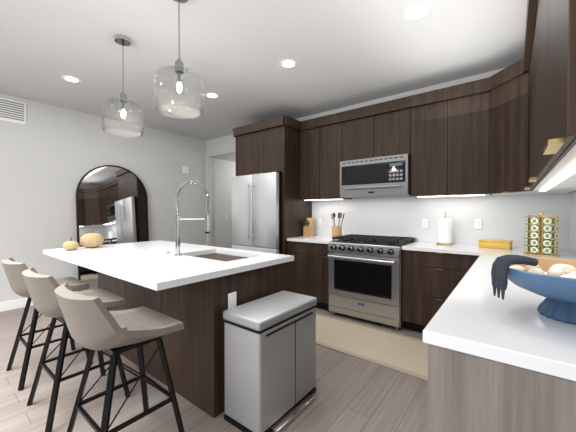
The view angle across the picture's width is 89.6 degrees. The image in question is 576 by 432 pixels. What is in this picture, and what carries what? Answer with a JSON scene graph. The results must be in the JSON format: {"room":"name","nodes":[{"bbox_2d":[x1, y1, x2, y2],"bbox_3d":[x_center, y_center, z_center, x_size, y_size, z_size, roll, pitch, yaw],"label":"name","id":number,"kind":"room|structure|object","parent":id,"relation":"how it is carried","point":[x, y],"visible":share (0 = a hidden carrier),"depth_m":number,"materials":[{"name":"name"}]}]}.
{"room":"kitchen","nodes":[
{"label":"kitchen","id":0,"kind":"room"},
{"bbox_2d":[0,93,205,302],"bbox_3d":[-3.940,-0.169,3.484,0.100,2.800,7.000,1,1,38],"label":"wall","id":1,"kind":"structure","parent":0,"point":[51,156],"depth_m":4.28,"materials":[{"name":"grey paint"}]},
{"bbox_2d":[0,97,25,124],"bbox_3d":[-3.630,-1.373,3.772,0.015,0.290,0.340,1,1,38],"label":"air vent","id":2,"kind":"object","parent":1,"relation":"in","point":[13,111],"visible":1,"depth_m":3.80,"materials":[{"name":"white plastic"}]},
{"bbox_2d":[0,298,32,311],"bbox_3d":[-3.873,1.177,3.451,0.070,0.110,7.000,1,1,38],"label":"baseboard","id":3,"kind":"structure","parent":1,"relation":"attached to","point":[11,305],"depth_m":3.82,"materials":[{"name":"white"}]},
{"bbox_2d":[182,166,188,173],"bbox_3d":[-2.049,-0.921,5.804,0.029,0.154,0.144,1,1,38],"label":"thermostat","id":4,"kind":"object","parent":1,"relation":"attached to","point":[185,169],"visible":0.98,"depth_m":5.79,"materials":[{"name":"grey plastic"}]},
{"bbox_2d":[0,305,427,431],"bbox_3d":[-0.879,1.291,2.776,5.830,0.100,9.600,1,1,38],"label":"floor","id":5,"kind":"structure","parent":0,"point":[353,394],"depth_m":2.00,"materials":[{"name":"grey wood"}]},
{"bbox_2d":[1,257,92,390],"bbox_3d":[-1.970,0.791,2.367,0.462,0.918,0.514,1,1,38],"label":"stool","id":6,"kind":"object","parent":5,"relation":"on","point":[13,269],"visible":0.54,"depth_m":2.19,"materials":[{"name":"leather"}]},
{"bbox_2d":[22,267,129,431],"bbox_3d":[-1.425,0.797,1.944,0.462,0.918,0.514,1,1,38],"label":"stool","id":7,"kind":"object","parent":5,"relation":"on","point":[41,288],"visible":0.6,"depth_m":1.77,"materials":[{"name":"leather"}]},
{"bbox_2d":[76,165,148,290],"bbox_3d":[-2.804,0.191,4.722,0.163,2.038,1.060,1,1,38],"label":"arched mirror","id":8,"kind":"object","parent":5,"relation":"on","point":[111,204],"visible":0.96,"depth_m":4.67,"materials":[{"name":"black mirror"}]},
{"bbox_2d":[55,283,184,431],"bbox_3d":[-0.879,0.802,1.521,0.462,0.918,0.514,1,1,38],"label":"stool","id":9,"kind":"object","parent":5,"relation":"on","point":[93,324],"visible":1,"depth_m":1.41,"materials":[{"name":"leather"}]},
{"bbox_2d":[98,252,293,417],"bbox_3d":[-0.932,0.805,2.676,1.841,0.876,0.820,1,1,38],"label":"kitchen island","id":10,"kind":"object","parent":5,"relation":"on","point":[197,290],"depth_m":1.98,"materials":[{"name":"brown wood"}]},
{"bbox_2d":[43,240,293,291],"bbox_3d":[-1.160,0.348,2.614,2.150,0.040,1.180,1,1,38],"label":"island countertop","id":11,"kind":"structure","parent":10,"relation":"on","point":[147,264],"depth_m":2.16,"materials":[{"name":"white stone"}]},
{"bbox_2d":[62,236,78,249],"bbox_3d":[-2.066,0.259,2.758,0.128,0.133,0.125,1,1,38],"label":"pumpkin","id":12,"kind":"object","parent":11,"relation":"on","point":[70,244],"visible":1,"depth_m":2.72,"materials":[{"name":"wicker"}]},
{"bbox_2d":[80,229,103,247],"bbox_3d":[-1.998,0.226,2.958,0.203,0.193,0.198,1,1,38],"label":"pumpkin","id":13,"kind":"object","parent":11,"relation":"on","point":[90,240],"visible":1,"depth_m":2.90,"materials":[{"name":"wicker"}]},
{"bbox_2d":[166,181,209,255],"bbox_3d":[-0.876,0.017,2.472,0.426,0.625,0.216,1,1,38],"label":"faucet","id":14,"kind":"object","parent":11,"relation":"on","point":[177,239],"visible":1,"depth_m":2.40,"materials":[{"name":"silver metal"}]},
{"bbox_2d":[232,172,281,253],"bbox_3d":[-0.292,0.304,4.514,0.900,1.825,0.871,1,1,38],"label":"fridge","id":15,"kind":"object","parent":5,"relation":"on","point":[256,212],"visible":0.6,"depth_m":4.14,"materials":[{"name":"silver metal"}]},
{"bbox_2d":[223,291,316,431],"bbox_3d":[-0.081,0.915,1.911,0.355,0.676,0.600,1,1,38],"label":"trash can","id":16,"kind":"object","parent":5,"relation":"on","point":[270,359],"visible":1,"depth_m":1.74,"materials":[{"name":"silver metal"}]},
{"bbox_2d":[288,241,328,309],"bbox_3d":[0.456,0.786,4.117,0.682,0.872,0.626,1,1,38],"label":"base cabinet","id":17,"kind":"object","parent":5,"relation":"on","point":[311,260],"depth_m":3.83,"materials":[{"name":"brown wood"}]},
{"bbox_2d":[287,235,337,243],"bbox_3d":[0.451,0.328,4.103,0.680,0.040,0.645,1,1,38],"label":"countertop","id":18,"kind":"structure","parent":17,"relation":"on","point":[312,239],"depth_m":3.95,"materials":[{"name":"white stone"}]},
{"bbox_2d":[302,218,313,236],"bbox_3d":[0.296,0.163,4.340,0.100,0.281,0.213,1,1,38],"label":"knife block","id":19,"kind":"object","parent":18,"relation":"on","point":[308,227],"visible":1,"depth_m":4.31,"materials":[{"name":"brown wood"}]},
{"bbox_2d":[331,212,344,236],"bbox_3d":[0.673,0.127,3.961,0.187,0.363,0.171,1,1,38],"label":"utensil crock","id":20,"kind":"object","parent":18,"relation":"on","point":[336,230],"visible":0.88,"depth_m":3.92,"materials":[{"name":"brown wood"}]},
{"bbox_2d":[316,313,427,380],"bbox_3d":[0.667,1.233,2.949,1.840,0.010,0.710,1,1,38],"label":"rug","id":21,"kind":"object","parent":5,"relation":"on","point":[401,353],"visible":0.58,"depth_m":2.78,"materials":[{"name":"beige fabric"}]},
{"bbox_2d":[328,234,416,329],"bbox_3d":[1.024,0.746,3.577,0.868,0.968,0.765,1,1,38],"label":"range","id":22,"kind":"object","parent":5,"relation":"on","point":[365,277],"visible":0.98,"depth_m":3.31,"materials":[{"name":"silver metal"}]},
{"bbox_2d":[402,250,478,332],"bbox_3d":[1.710,0.800,3.145,0.736,0.872,0.626,1,1,38],"label":"base cabinet","id":23,"kind":"object","parent":5,"relation":"on","point":[428,278],"depth_m":2.97,"materials":[{"name":"brown wood"}]},
{"bbox_2d":[402,241,478,254],"bbox_3d":[1.687,0.341,3.144,0.690,0.040,0.645,1,1,38],"label":"countertop","id":24,"kind":"structure","parent":23,"relation":"on","point":[464,249],"depth_m":2.98,"materials":[{"name":"white stone"}]},
{"bbox_2d":[436,211,453,244],"bbox_3d":[1.763,0.132,3.254,0.184,0.373,0.184,1,1,38],"label":"paper towel holder","id":25,"kind":"object","parent":24,"relation":"on","point":[445,231],"visible":1,"depth_m":3.20,"materials":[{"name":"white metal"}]},
{"bbox_2d":[428,344,575,431],"bbox_3d":[0.858,0.831,0.934,0.629,0.872,0.580,1,1,38],"label":"base cabinet","id":26,"kind":"object","parent":5,"relation":"on","point":[469,393],"depth_m":0.79,"materials":[{"name":"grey wood"}]},
{"bbox_2d":[423,247,575,381],"bbox_3d":[1.542,0.359,1.845,0.673,0.040,2.877,1,1,38],"label":"countertop","id":27,"kind":"structure","parent":26,"relation":"on","point":[474,315],"depth_m":0.92,"materials":[{"name":"white stone"}]},
{"bbox_2d":[478,239,512,249],"bbox_3d":[2.102,0.284,2.942,0.138,0.078,0.268,-1,1,-44],"label":"box","id":28,"kind":"object","parent":27,"relation":"on","point":[496,244],"visible":0.98,"depth_m":2.90,"materials":[{"name":"yellow wood"}]},
{"bbox_2d":[491,255,575,324],"bbox_3d":[0.984,0.244,1.000,0.456,0.212,0.453,1,1,38],"label":"bowl","id":29,"kind":"object","parent":27,"relation":"on","point":[553,281],"visible":1,"depth_m":0.98,"materials":[{"name":"blue ceramic"},{"name":"dark blue fabric"}]},
{"bbox_2d":[523,213,559,256],"bbox_3d":[2.136,0.150,2.446,0.234,0.359,0.234,1,1,38],"label":"pod carousel","id":30,"kind":"object","parent":27,"relation":"on","point":[538,242],"visible":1,"depth_m":2.39,"materials":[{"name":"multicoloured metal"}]},
{"bbox_2d":[212,153,235,247],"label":"door","id":31,"kind":"structure","parent":0,"point":[223,170],"depth_m":6.55,"materials":[{"name":"white paint"}]},
{"bbox_2d":[0,0,526,140],"bbox_3d":[-1.645,-1.595,1.748,5.830,0.100,7.100,1,1,38],"label":"ceiling","id":32,"kind":"structure","parent":0,"point":[235,53],"depth_m":2.77,"materials":[{"name":"grey paint"}]},
{"bbox_2d":[61,75,80,82],"bbox_3d":[-2.474,-1.563,3.315,0.184,0.006,0.184,1,1,38],"label":"recessed light","id":33,"kind":"object","parent":32,"relation":"in","point":[73,79],"visible":1,"depth_m":3.30,"materials":[{"name":"white"}]},
{"bbox_2d":[102,35,143,137],"bbox_3d":[-1.450,-1.143,2.552,0.320,0.824,0.320,1,1,38],"label":"pendant light","id":34,"kind":"object","parent":32,"relation":"hanging from","point":[122,40],"visible":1,"depth_m":2.54,"materials":[{"name":"clear glass"}]},
{"bbox_2d":[154,0,202,118],"bbox_3d":[-0.755,-1.135,2.013,0.320,0.824,0.320,1,1,38],"label":"pendant light","id":35,"kind":"object","parent":32,"relation":"hanging from","point":[179,67],"visible":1,"depth_m":2.01,"materials":[{"name":"clear glass"}]},
{"bbox_2d":[205,92,219,97],"bbox_3d":[-0.986,-1.570,3.781,0.184,0.006,0.184,1,1,38],"label":"recessed light","id":36,"kind":"object","parent":32,"relation":"in","point":[212,95],"visible":1,"depth_m":3.77,"materials":[{"name":"white"}]},
{"bbox_2d":[280,59,297,67],"bbox_3d":[0.007,-1.558,2.973,0.184,0.006,0.184,1,1,38],"label":"recessed light","id":37,"kind":"object","parent":32,"relation":"in","point":[288,63],"visible":1,"depth_m":2.96,"materials":[{"name":"white"}]},
{"bbox_2d":[404,3,429,19],"bbox_3d":[0.980,-1.548,2.205,0.184,0.006,0.184,1,1,38],"label":"recessed light","id":38,"kind":"object","parent":32,"relation":"in","point":[417,11],"visible":1,"depth_m":2.19,"materials":[{"name":"white"}]},
{"bbox_2d":[206,68,558,249],"bbox_3d":[0.500,-0.183,4.533,5.830,2.800,0.100,1,1,38],"label":"wall","id":39,"kind":"structure","parent":0,"point":[221,146],"depth_m":5.63,"materials":[{"name":"grey paint"}]},
{"bbox_2d":[237,116,296,179],"bbox_3d":[-0.228,-1.005,4.579,0.909,0.753,0.696,1,1,38],"label":"upper cabinet","id":40,"kind":"object","parent":39,"relation":"attached to","point":[266,146],"depth_m":4.19,"materials":[{"name":"brown wood"}]},
{"bbox_2d":[297,112,351,199],"bbox_3d":[0.547,-0.808,4.214,0.686,1.138,0.326,1,1,38],"label":"upper cabinet","id":41,"kind":"object","parent":39,"relation":"attached to","point":[319,138],"depth_m":4.08,"materials":[{"name":"brown wood"}]},
{"bbox_2d":[341,96,412,160],"bbox_3d":[1.164,-1.046,3.732,0.876,0.648,0.326,1,1,38],"label":"upper cabinet","id":42,"kind":"object","parent":39,"relation":"attached to","point":[385,128],"depth_m":3.56,"materials":[{"name":"brown wood"}]},
{"bbox_2d":[340,153,410,197],"bbox_3d":[1.127,-0.482,3.692,0.864,0.470,0.448,1,1,38],"label":"microwave","id":43,"kind":"object","parent":42,"relation":"attached to","point":[383,176],"visible":0.98,"depth_m":3.51,"materials":[{"name":"silver metal"}]},
{"bbox_2d":[312,193,567,249],"bbox_3d":[1.535,0.031,3.669,2.930,0.565,0.002,1,1,38],"label":"backsplash","id":44,"kind":"structure","parent":39,"relation":"attached to","point":[502,217],"depth_m":3.40,"materials":[{"name":"white tile"}]},
{"bbox_2d":[318,218,321,225],"bbox_3d":[0.488,0.092,4.474,0.079,0.123,0.009,1,1,38],"label":"electrical outlet","id":45,"kind":"object","parent":44,"relation":"attached to","point":[319,221],"visible":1,"depth_m":4.47,"materials":[{"name":"grey plastic"}]},
{"bbox_2d":[422,218,428,228],"bbox_3d":[1.678,0.090,3.551,0.079,0.123,0.009,1,1,38],"label":"electrical outlet","id":46,"kind":"object","parent":44,"relation":"attached to","point":[425,222],"visible":1,"depth_m":3.54,"materials":[{"name":"white plastic"}]},
{"bbox_2d":[474,218,481,228],"bbox_3d":[2.108,0.085,3.217,0.079,0.123,0.009,1,1,38],"label":"electrical outlet","id":47,"kind":"object","parent":44,"relation":"attached to","point":[477,223],"visible":1,"depth_m":3.21,"materials":[{"name":"white plastic"}]},
{"bbox_2d":[410,80,484,197],"bbox_3d":[1.810,-0.794,3.235,0.759,1.138,0.326,1,1,38],"label":"upper cabinet","id":48,"kind":"object","parent":39,"relation":"attached to","point":[448,158],"depth_m":3.09,"materials":[{"name":"brown wood"}]},
{"bbox_2d":[485,56,528,191],"bbox_3d":[2.029,-0.787,2.676,0.308,1.136,0.308,1,1,38],"label":"upper cabinet","id":49,"kind":"object","parent":39,"relation":"attached to","point":[510,130],"depth_m":2.68,"materials":[{"name":"brown wood"}]},
{"bbox_2d":[485,192,571,195],"bbox_3d":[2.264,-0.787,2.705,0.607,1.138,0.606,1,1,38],"label":"under-cabinet light","id":50,"kind":"object","parent":39,"relation":"attached to","point":[486,193],"depth_m":2.81,"materials":[{"name":"white plastic"}]},
{"bbox_2d":[525,92,575,191],"bbox_3d":[2.014,-0.779,2.156,0.327,1.138,0.568,1,1,38],"label":"upper cabinet","id":51,"kind":"object","parent":39,"relation":"attached to","point":[527,189],"depth_m":2.48,"materials":[{"name":"brown wood"}]},
{"bbox_2d":[529,16,575,187],"bbox_3d":[1.666,-0.773,1.707,0.327,1.138,0.568,1,1,38],"label":"upper cabinet","id":52,"kind":"object","parent":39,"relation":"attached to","point":[540,183],"depth_m":2.04,"materials":[{"name":"brown wood"}]},
{"bbox_2d":[533,0,575,183],"bbox_3d":[1.319,-0.767,1.259,0.327,1.138,0.567,1,1,38],"label":"upper cabinet","id":53,"kind":"object","parent":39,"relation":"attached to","point":[558,173],"depth_m":1.57,"materials":[{"name":"brown wood"}]},
{"bbox_2d":[541,0,575,171],"bbox_3d":[0.971,-0.760,0.811,0.327,1.138,0.567,1,1,38],"label":"upper cabinet","id":54,"kind":"object","parent":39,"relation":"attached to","point":[558,17],"depth_m":0.86,"materials":[{"name":"brown wood"}]},
{"bbox_2d":[568,191,575,253],"bbox_3d":[1.801,0.060,1.623,0.002,0.565,2.850,1,1,38],"label":"backsplash","id":55,"kind":"structure","parent":39,"relation":"attached to","point":[571,196],"depth_m":2.64,"materials":[{"name":"white"}]}
]}

